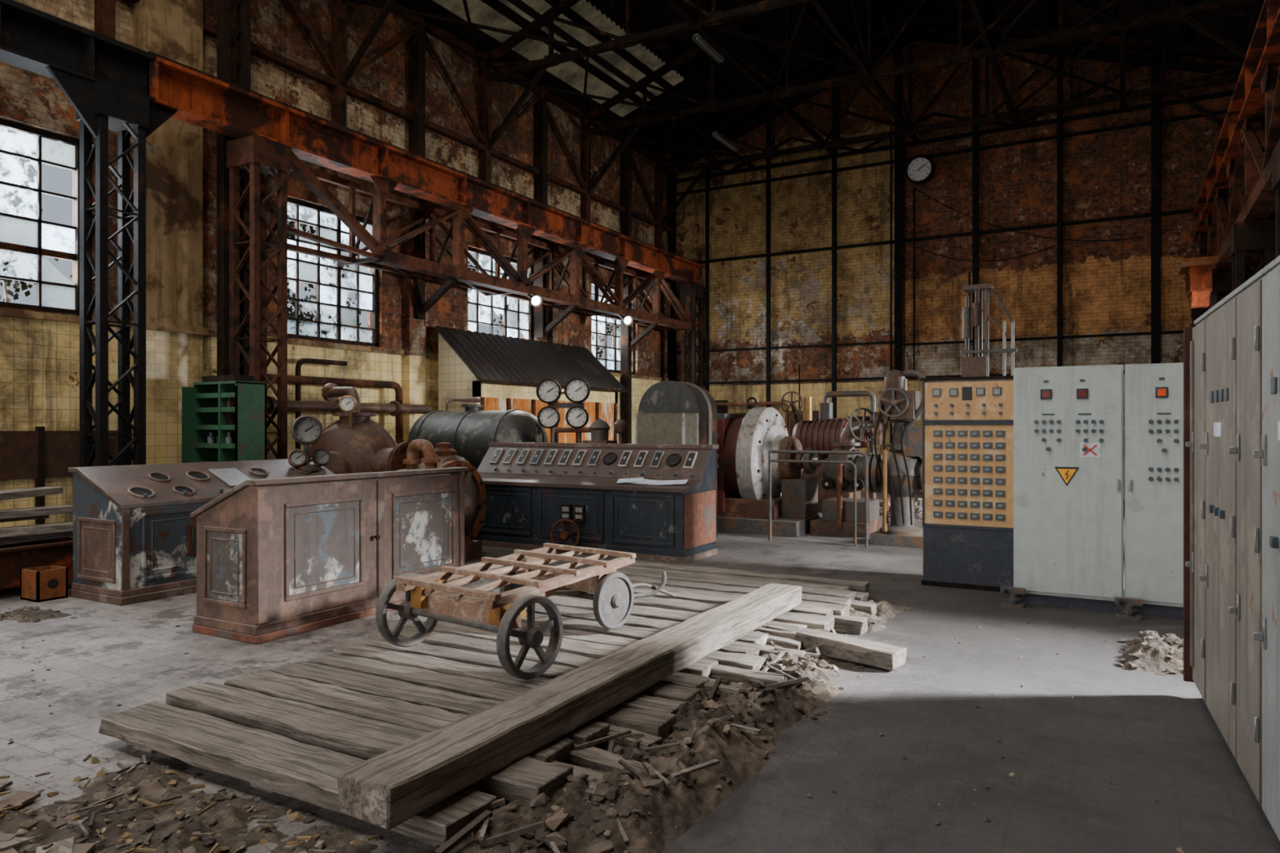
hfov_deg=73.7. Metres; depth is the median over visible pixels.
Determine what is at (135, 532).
desk
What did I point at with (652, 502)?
console
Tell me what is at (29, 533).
stack
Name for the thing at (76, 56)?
steel beam
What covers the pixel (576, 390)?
pressure gauge
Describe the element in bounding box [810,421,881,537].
machine
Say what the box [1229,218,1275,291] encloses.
lattice column
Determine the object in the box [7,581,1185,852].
debris
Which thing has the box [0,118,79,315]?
window
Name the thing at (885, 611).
rubble pile
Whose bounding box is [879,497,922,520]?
rubble pile
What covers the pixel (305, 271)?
window
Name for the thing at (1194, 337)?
tall cabinet
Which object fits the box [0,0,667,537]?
wall
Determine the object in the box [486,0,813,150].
roof truss
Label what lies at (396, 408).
pipes
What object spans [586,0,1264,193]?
roof truss
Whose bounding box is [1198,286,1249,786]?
tall cabinet
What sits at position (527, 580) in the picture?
wooden cart
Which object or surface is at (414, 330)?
pilaster
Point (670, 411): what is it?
arched cabinet
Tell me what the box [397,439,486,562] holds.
motor
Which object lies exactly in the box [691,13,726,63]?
fluorescent light fixture
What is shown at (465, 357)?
enclosure
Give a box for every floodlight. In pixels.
[527,293,542,307]
[620,314,633,326]
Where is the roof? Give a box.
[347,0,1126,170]
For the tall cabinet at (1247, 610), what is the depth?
3.53 m
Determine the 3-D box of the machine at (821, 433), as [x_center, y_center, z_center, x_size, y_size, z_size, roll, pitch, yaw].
[3.228,0.500,14.489,1.550,2.200,0.780,0,0,29]
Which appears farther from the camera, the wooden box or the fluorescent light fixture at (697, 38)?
the fluorescent light fixture at (697, 38)
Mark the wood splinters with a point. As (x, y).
(484, 819)
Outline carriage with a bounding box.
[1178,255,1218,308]
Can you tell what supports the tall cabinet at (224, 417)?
on the floor
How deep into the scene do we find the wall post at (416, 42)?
15.01 m
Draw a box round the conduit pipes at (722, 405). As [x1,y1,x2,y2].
[715,186,1144,443]
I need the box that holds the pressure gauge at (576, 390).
[536,377,591,443]
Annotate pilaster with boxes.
[129,0,208,465]
[403,192,426,442]
[546,240,568,385]
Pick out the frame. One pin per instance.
(978, 365)
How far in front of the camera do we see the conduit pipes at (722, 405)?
20.81 m
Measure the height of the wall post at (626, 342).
8.600 m
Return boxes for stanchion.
[217,0,250,375]
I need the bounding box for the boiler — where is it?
[310,382,423,474]
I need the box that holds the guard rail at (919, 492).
[887,491,922,525]
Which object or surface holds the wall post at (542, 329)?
attached to the wall at (39, 358)
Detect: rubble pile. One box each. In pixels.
[0,605,76,623]
[0,755,386,852]
[413,644,864,852]
[848,600,911,633]
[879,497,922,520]
[1115,630,1183,676]
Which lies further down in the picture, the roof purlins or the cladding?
the cladding
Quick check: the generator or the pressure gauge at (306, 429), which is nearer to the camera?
the pressure gauge at (306, 429)
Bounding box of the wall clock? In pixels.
[904,155,934,183]
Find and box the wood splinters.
[0,627,846,852]
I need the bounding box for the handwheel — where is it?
[550,518,580,552]
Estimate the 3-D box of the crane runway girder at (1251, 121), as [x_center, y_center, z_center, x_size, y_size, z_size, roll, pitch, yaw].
[6.232,-3.540,7.332,1.128,1.999,22.900,0,0,29]
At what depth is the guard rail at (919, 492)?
13.70 m
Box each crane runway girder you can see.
[147,51,704,331]
[1192,0,1279,296]
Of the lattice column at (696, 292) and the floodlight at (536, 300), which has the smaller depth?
the floodlight at (536, 300)
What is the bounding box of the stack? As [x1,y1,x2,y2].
[0,486,72,545]
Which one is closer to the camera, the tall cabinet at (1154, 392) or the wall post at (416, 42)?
the tall cabinet at (1154, 392)
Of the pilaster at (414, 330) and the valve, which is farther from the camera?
the pilaster at (414, 330)
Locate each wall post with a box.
[408,27,457,319]
[534,97,577,338]
[620,146,657,444]
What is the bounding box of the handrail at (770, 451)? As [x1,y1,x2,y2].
[768,449,868,547]
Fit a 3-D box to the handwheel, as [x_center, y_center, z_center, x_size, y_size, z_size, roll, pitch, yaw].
[-0.932,1.360,10.638,0.420,0.415,0.096,0,0,23]
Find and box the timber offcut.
[761,620,906,671]
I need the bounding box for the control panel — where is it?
[920,375,1013,591]
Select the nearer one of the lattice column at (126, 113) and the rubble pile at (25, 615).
the rubble pile at (25, 615)
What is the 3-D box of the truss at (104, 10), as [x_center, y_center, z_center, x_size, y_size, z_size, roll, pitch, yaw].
[-5.527,-5.800,12.376,0.170,3.000,26.100,0,0,29]
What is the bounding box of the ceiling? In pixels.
[395,0,1256,162]
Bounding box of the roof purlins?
[413,0,1263,159]
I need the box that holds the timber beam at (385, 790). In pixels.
[337,582,802,831]
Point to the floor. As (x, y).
(1060, 797)
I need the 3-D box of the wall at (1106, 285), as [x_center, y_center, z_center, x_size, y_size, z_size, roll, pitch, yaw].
[6.734,-4.000,20.634,13.400,11.200,0.350,0,0,29]
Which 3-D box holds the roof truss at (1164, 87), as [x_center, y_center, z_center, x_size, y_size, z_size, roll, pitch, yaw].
[6.254,-7.444,19.786,13.445,4.145,0.120,0,0,30]
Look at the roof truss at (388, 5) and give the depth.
13.30 m
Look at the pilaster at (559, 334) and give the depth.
18.86 m
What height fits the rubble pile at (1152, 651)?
0.188 m
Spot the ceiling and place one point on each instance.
(1233, 24)
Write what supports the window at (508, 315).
in the wall at (39, 358)
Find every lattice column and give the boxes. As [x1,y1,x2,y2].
[75,80,149,466]
[226,134,289,459]
[680,282,703,387]
[1191,297,1219,326]
[1208,267,1231,309]
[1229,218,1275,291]
[1271,138,1279,257]
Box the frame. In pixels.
[961,283,1017,377]
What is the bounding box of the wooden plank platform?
[98,560,876,846]
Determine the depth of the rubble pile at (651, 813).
3.66 m
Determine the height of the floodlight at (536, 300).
0.284 m
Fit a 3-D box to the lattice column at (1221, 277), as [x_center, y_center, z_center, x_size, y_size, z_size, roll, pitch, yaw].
[9.459,-0.465,13.836,0.540,4.130,0.590,0,0,29]
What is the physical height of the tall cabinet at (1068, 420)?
2.130 m
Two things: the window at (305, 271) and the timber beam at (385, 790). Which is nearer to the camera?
the timber beam at (385, 790)
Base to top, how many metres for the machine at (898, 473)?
2.380 m
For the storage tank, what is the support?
on the floor
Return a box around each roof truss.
[340,0,396,86]
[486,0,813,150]
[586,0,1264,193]
[660,14,1247,225]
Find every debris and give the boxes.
[0,779,96,852]
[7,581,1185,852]
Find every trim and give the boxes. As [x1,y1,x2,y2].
[0,307,668,381]
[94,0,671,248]
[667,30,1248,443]
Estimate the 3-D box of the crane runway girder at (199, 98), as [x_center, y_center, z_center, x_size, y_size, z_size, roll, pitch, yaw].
[-2.448,-3.540,16.781,1.128,1.999,15.000,0,0,29]
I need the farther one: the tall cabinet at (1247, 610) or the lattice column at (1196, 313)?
the lattice column at (1196, 313)
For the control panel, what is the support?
on the floor
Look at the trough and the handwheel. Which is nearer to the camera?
the trough
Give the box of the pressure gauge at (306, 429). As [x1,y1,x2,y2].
[288,414,330,471]
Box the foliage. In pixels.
[0,208,619,361]
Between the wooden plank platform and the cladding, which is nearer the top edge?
the cladding
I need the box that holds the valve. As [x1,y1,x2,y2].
[582,417,626,443]
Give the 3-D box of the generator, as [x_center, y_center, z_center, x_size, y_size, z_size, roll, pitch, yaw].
[1.635,0.567,13.552,2.500,2.066,1.640,0,0,29]
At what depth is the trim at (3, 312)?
13.00 m
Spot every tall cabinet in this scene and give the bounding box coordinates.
[181,374,266,462]
[1013,364,1123,613]
[1124,362,1183,618]
[1183,311,1216,724]
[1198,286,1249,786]
[1228,267,1276,835]
[1252,255,1279,842]
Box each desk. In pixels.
[67,458,334,605]
[190,466,467,644]
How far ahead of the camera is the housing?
10.99 m
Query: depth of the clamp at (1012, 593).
7.53 m
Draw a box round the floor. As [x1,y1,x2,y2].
[0,491,1279,852]
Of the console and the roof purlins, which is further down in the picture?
the console
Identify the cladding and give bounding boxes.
[0,426,132,524]
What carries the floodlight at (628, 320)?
attached to the crane runway girder at (199, 98)
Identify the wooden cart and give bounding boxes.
[375,542,676,679]
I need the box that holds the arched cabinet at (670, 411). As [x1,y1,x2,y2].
[635,380,718,537]
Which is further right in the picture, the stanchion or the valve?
the valve
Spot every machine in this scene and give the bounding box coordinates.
[780,390,875,512]
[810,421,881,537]
[848,369,925,548]
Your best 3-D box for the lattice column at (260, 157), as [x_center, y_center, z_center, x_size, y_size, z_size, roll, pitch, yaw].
[-5.122,-1.095,11.458,0.660,5.390,0.660,0,0,29]
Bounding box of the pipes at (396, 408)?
[266,357,431,448]
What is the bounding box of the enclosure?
[434,325,627,443]
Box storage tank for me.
[407,397,547,469]
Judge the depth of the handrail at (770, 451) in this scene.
11.45 m
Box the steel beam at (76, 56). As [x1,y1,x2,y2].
[0,0,177,138]
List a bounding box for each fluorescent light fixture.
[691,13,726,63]
[711,101,738,150]
[721,128,742,151]
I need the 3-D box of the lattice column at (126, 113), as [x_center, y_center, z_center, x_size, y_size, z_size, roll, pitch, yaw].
[-5.995,-1.095,9.711,0.560,5.390,0.660,0,0,29]
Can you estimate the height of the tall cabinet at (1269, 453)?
2.225 m
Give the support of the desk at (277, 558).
on the floor
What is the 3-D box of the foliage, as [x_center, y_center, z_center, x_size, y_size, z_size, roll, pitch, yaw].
[-4.743,-0.831,14.992,0.288,5.462,17.420,0,0,29]
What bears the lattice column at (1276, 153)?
on the floor
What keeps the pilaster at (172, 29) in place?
attached to the wall at (39, 358)
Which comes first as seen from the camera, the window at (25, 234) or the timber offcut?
the timber offcut
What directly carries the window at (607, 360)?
in the wall at (39, 358)
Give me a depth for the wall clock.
20.23 m
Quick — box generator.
[717,396,822,537]
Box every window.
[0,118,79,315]
[287,197,377,346]
[467,246,533,340]
[591,280,634,374]
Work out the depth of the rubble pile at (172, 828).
3.40 m
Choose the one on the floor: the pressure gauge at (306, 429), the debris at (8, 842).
the debris at (8, 842)
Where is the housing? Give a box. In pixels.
[417,441,469,468]
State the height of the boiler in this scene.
2.208 m
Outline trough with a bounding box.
[0,537,72,591]
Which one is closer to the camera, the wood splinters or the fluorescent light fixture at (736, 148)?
the wood splinters
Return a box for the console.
[474,442,719,564]
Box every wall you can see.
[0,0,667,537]
[673,26,1259,501]
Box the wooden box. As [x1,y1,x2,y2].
[20,564,67,602]

